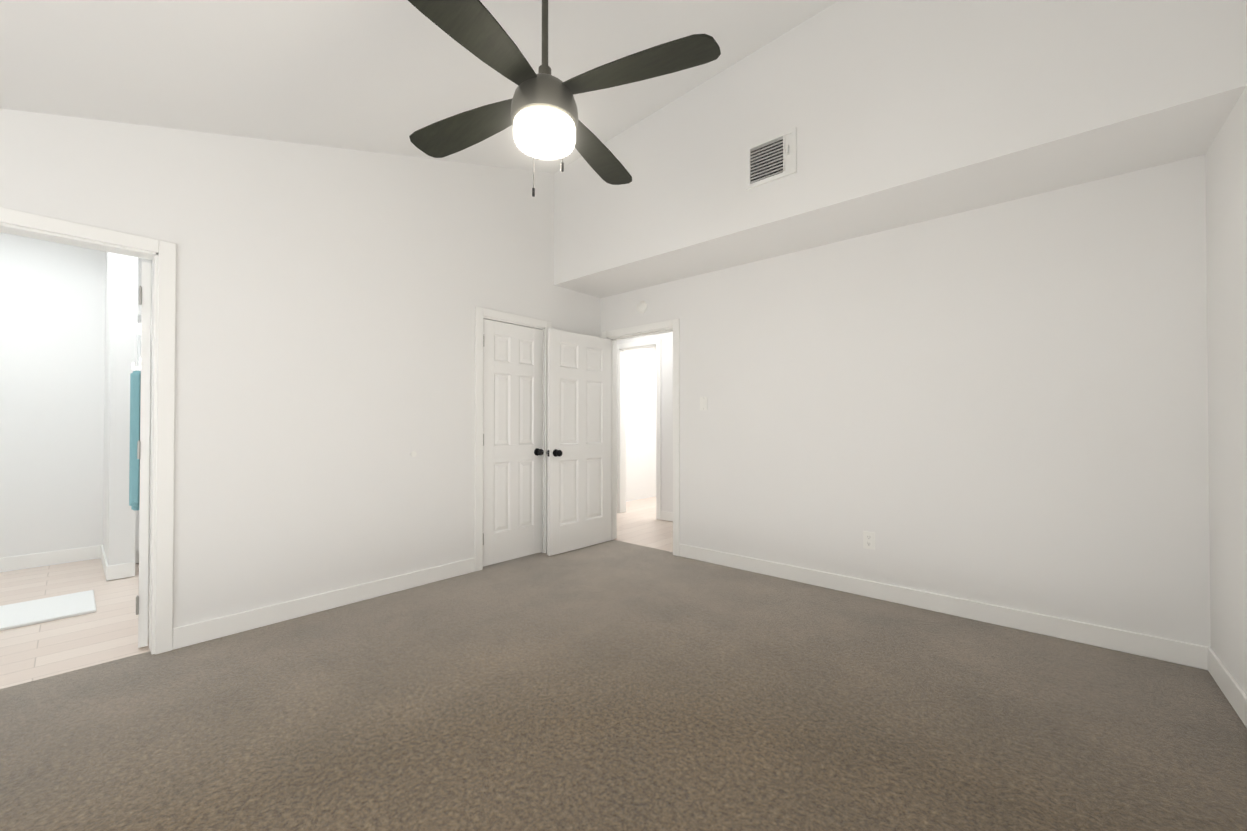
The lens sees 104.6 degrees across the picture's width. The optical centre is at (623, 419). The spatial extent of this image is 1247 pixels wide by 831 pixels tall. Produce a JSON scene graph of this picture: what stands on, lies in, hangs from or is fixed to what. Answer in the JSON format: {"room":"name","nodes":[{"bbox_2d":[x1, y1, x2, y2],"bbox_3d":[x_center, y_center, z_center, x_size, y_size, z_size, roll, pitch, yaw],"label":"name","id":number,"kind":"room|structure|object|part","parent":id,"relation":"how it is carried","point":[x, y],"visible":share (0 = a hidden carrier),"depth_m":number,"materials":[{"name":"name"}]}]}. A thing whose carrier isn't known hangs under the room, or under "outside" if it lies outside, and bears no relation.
{"room":"empty bedroom","nodes":[
{"label":"empty bedroom","id":0,"kind":"room"},
{"bbox_2d":[0,558,149,688],"bbox_3d":[-3.566,1.244,3.251,2.750,0.096,3.550,0,-1,41],"label":"floor","id":1,"kind":"structure","parent":0,"point":[106,631],"depth_m":2.75,"materials":[{"name":"wood"}]},
{"bbox_2d":[0,590,95,630],"bbox_3d":[-3.787,1.183,2.814,0.550,0.018,0.940,0,-1,41],"label":"bath rug","id":2,"kind":"object","parent":1,"relation":"on","point":[26,613],"visible":1,"depth_m":2.99,"materials":[{"name":"white fabric"}]},
{"bbox_2d":[135,510,138,562],"bbox_3d":[-3.763,0.785,4.674,0.579,0.840,1.428,0,-1,41],"label":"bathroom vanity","id":3,"kind":"object","parent":1,"relation":"on","point":[137,540],"depth_m":3.95,"materials":[{"name":"white"}]},
{"bbox_2d":[0,232,151,557],"bbox_3d":[-4.648,-0.199,4.206,0.120,2.800,3.790,0,-1,41],"label":"wall","id":4,"kind":"structure","parent":0,"point":[70,328],"depth_m":3.99,"materials":[{"name":"paint"}]},
{"bbox_2d":[0,545,98,571],"bbox_3d":[-5.157,1.139,3.509,0.012,0.110,1.850,0,-1,41],"label":"baseboard","id":5,"kind":"structure","parent":4,"relation":"attached to","point":[91,552],"depth_m":3.97,"materials":[{"name":"white paint"}]},
{"bbox_2d":[137,334,140,370],"bbox_3d":[-3.975,-0.308,4.880,0.012,0.930,1.350,0,-1,41],"label":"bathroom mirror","id":6,"kind":"object","parent":4,"relation":"attached to","point":[138,345],"visible":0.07,"depth_m":4.38,"materials":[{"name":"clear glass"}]},
{"bbox_2d":[137,314,140,323],"bbox_3d":[-4.054,-0.880,4.690,0.150,0.150,0.950,0,-1,41],"label":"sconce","id":7,"kind":"object","parent":4,"relation":"attached to","point":[139,319],"visible":0.04,"depth_m":4.37,"materials":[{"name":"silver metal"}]},
{"bbox_2d":[100,251,143,565],"bbox_3d":[-4.138,-0.202,3.955,0.920,2.800,0.140,0,-1,41],"label":"wall","id":8,"kind":"structure","parent":0,"point":[119,328],"depth_m":3.66,"materials":[{"name":"paint"}]},
{"bbox_2d":[99,545,110,580],"bbox_3d":[-4.184,1.143,3.881,0.932,0.110,0.012,0,-1,41],"label":"baseboard","id":9,"kind":"structure","parent":8,"relation":"attached to","point":[107,569],"depth_m":3.74,"materials":[{"name":"white paint"}]},
{"bbox_2d":[0,108,599,627],"bbox_3d":[-1.987,-0.836,2.990,0.120,4.050,5.440,0,-1,41],"label":"wall","id":10,"kind":"structure","parent":0,"point":[328,300],"depth_m":2.96,"materials":[{"name":"paint"}]},
{"bbox_2d":[0,207,175,654],"bbox_3d":[-2.689,0.132,2.174,0.152,2.099,0.958,0,-1,41],"label":"door frame","id":11,"kind":"structure","parent":10,"relation":"attached to","point":[160,254],"depth_m":2.45,"materials":[{"name":"white paint"}]},
{"bbox_2d":[129,262,151,647],"bbox_3d":[-2.758,0.180,2.792,0.173,2.000,0.802,0,-1,-43],"label":"bathroom door","id":12,"kind":"structure","parent":10,"relation":"in","point":[140,442],"depth_m":2.51,"materials":[{"name":"white paint"}]},
{"bbox_2d":[129,371,140,510],"bbox_3d":[-2.661,0.111,2.630,0.040,0.756,0.323,0,-1,-43],"label":"towel","id":13,"kind":"object","parent":12,"relation":"hanging from","point":[135,377],"depth_m":2.52,"materials":[{"name":"teal fabric"}]},
{"bbox_2d":[173,558,474,649],"bbox_3d":[-1.749,1.136,3.143,0.013,0.110,1.752,0,-1,41],"label":"baseboard","id":14,"kind":"structure","parent":10,"relation":"attached to","point":[195,633],"depth_m":2.94,"materials":[{"name":"white paint"}]},
{"bbox_2d":[483,319,543,566],"bbox_3d":[-0.946,0.184,4.124,0.173,2.000,0.622,0,-1,41],"label":"closet door","id":15,"kind":"structure","parent":10,"relation":"in","point":[513,452],"depth_m":4.10,"materials":[{"name":"white paint"}]},
{"label":"knob","id":16,"kind":"part","parent":15,"relation":"part of","materials":[{"name":"black metal"}]},
{"bbox_2d":[475,306,551,571],"bbox_3d":[-0.970,0.151,4.150,0.152,2.099,0.778,0,-1,41],"label":"door frame","id":17,"kind":"structure","parent":10,"relation":"attached to","point":[481,313],"depth_m":3.85,"materials":[{"name":"white paint"}]},
{"bbox_2d":[0,0,838,172],"bbox_3d":[-0.437,-2.091,1.652,4.230,1.669,5.440,0,-1,41],"label":"ceiling","id":18,"kind":"structure","parent":0,"point":[386,76],"depth_m":2.36,"materials":[{"name":"paint"}]},
{"bbox_2d":[408,0,720,196],"bbox_3d":[-0.296,-1.373,1.815,1.001,1.086,1.001,0,-1,-19],"label":"fan","id":19,"kind":"object","parent":18,"relation":"hanging from","point":[539,111],"visible":1,"depth_m":1.71,"materials":[{"name":"black wood"}]},
{"bbox_3d":[-0.296,-1.071,1.812,0.228,0.078,0.228,0,-1,41],"label":"light glass","id":20,"kind":"part","parent":19,"relation":"part of","materials":[{"name":"white glass"}]},
{"bbox_2d":[0,540,1246,830],"bbox_3d":[-0.440,1.227,1.664,4.050,0.100,5.260,0,-1,41],"label":"floor carpet","id":21,"kind":"object","parent":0,"point":[614,686],"visible":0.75,"depth_m":1.88,"materials":[{"name":"beige carpet"}]},
{"bbox_2d":[614,496,672,551],"bbox_3d":[0.745,1.270,6.034,2.700,0.096,2.890,0,-1,41],"label":"floor","id":22,"kind":"structure","parent":0,"point":[638,523],"depth_m":5.50,"materials":[{"name":"wood"}]},
{"bbox_2d":[617,332,672,511],"bbox_3d":[0.584,-0.004,5.861,2.700,2.440,0.120,0,-1,41],"label":"wall","id":23,"kind":"structure","parent":0,"point":[640,423],"depth_m":6.01,"materials":[{"name":"paint"}]},
{"bbox_2d":[617,338,660,519],"bbox_3d":[0.219,0.110,6.179,0.748,2.219,0.152,0,-1,41],"label":"door frame","id":24,"kind":"structure","parent":23,"relation":"attached to","point":[623,348],"depth_m":6.33,"materials":[{"name":"white paint"}]},
{"bbox_2d":[661,511,672,521],"bbox_3d":[1.007,1.157,5.394,1.461,0.110,0.013,0,-1,41],"label":"baseboard","id":25,"kind":"structure","parent":23,"relation":"attached to","point":[666,516],"depth_m":5.79,"materials":[{"name":"white paint"}]},
{"bbox_2d":[554,0,1246,297],"bbox_3d":[1.066,-2.057,3.380,3.990,1.600,0.620,0,-1,41],"label":"soffit","id":26,"kind":"structure","parent":0,"point":[898,113],"depth_m":2.65,"materials":[{"name":"paint"}]},
{"bbox_2d":[746,127,796,189],"bbox_3d":[0.931,-1.660,3.060,0.330,0.280,0.034,0,-1,41],"label":"air vent register","id":27,"kind":"object","parent":26,"relation":"attached to","point":[771,158],"visible":1,"depth_m":3.06,"materials":[{"name":"white metal"}]},
{"bbox_2d":[751,139,782,182],"bbox_3d":[0.920,-1.660,3.092,0.230,0.238,0.001,0,-1,41],"label":"vent","id":28,"kind":"object","parent":27,"relation":"attached to","point":[766,154],"depth_m":3.08,"materials":[{"name":"grey metal"}]},
{"bbox_2d":[600,155,1210,646],"bbox_3d":[1.309,-0.830,3.647,4.230,4.050,0.120,0,-1,41],"label":"wall","id":29,"kind":"structure","parent":0,"point":[1002,405],"depth_m":2.86,"materials":[{"name":"paint"}]},
{"bbox_2d":[602,319,679,555],"bbox_3d":[0.185,0.155,4.616,0.938,2.099,0.152,0,-1,41],"label":"door frame","id":30,"kind":"structure","parent":29,"relation":"attached to","point":[674,325],"depth_m":4.29,"materials":[{"name":"white paint"}]},
{"bbox_2d":[546,328,610,555],"bbox_3d":[-0.396,0.196,4.527,0.173,2.000,0.782,0,-1,43],"label":"entry door","id":31,"kind":"structure","parent":30,"relation":"in","point":[578,452],"depth_m":4.48,"materials":[{"name":"white paint"}]},
{"bbox_3d":[-0.627,0.293,4.275,0.173,0.066,0.100,0,-1,43],"label":"knob","id":32,"kind":"part","parent":31,"relation":"part of","materials":[{"name":"black metal"}]},
{"bbox_2d":[637,301,646,312],"bbox_3d":[0.168,-1.066,4.539,0.116,0.116,0.036,0,-1,41],"label":"smoke detector","id":33,"kind":"object","parent":29,"relation":"attached to","point":[641,306],"visible":1,"depth_m":4.52,"materials":[{"name":"white plastic"}]},
{"bbox_2d":[700,397,707,409],"bbox_3d":[0.682,-0.140,4.101,0.072,0.117,0.010,0,-1,41],"label":"light switch","id":34,"kind":"object","parent":29,"relation":"attached to","point":[703,404],"visible":1,"depth_m":4.09,"materials":[{"name":"white plastic"}]},
{"bbox_2d":[863,531,874,549],"bbox_3d":[1.655,0.812,3.245,0.072,0.117,0.009,0,-1,41],"label":"outlet","id":35,"kind":"object","parent":29,"relation":"attached to","point":[868,540],"visible":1,"depth_m":3.24,"materials":[{"name":"white plastic"}]},
{"bbox_2d":[679,544,1200,668],"bbox_3d":[1.621,1.137,3.269,2.986,0.110,0.013,0,-1,41],"label":"baseboard","id":36,"kind":"structure","parent":29,"relation":"attached to","point":[1181,653],"depth_m":2.85,"materials":[{"name":"white paint"}]},
{"bbox_2d":[1205,0,1246,694],"bbox_3d":[1.113,-0.861,0.292,0.120,4.050,5.440,0,-1,41],"label":"wall","id":37,"kind":"structure","parent":0,"point":[1226,201],"depth_m":2.03,"materials":[{"name":"paint"}]},
{"bbox_2d":[1201,645,1246,727],"bbox_3d":[1.063,1.110,0.318,0.013,0.110,5.200,0,-1,41],"label":"baseboard","id":38,"kind":"structure","parent":37,"relation":"attached to","point":[1228,685],"depth_m":2.05,"materials":[{"name":"white paint"}]}
]}

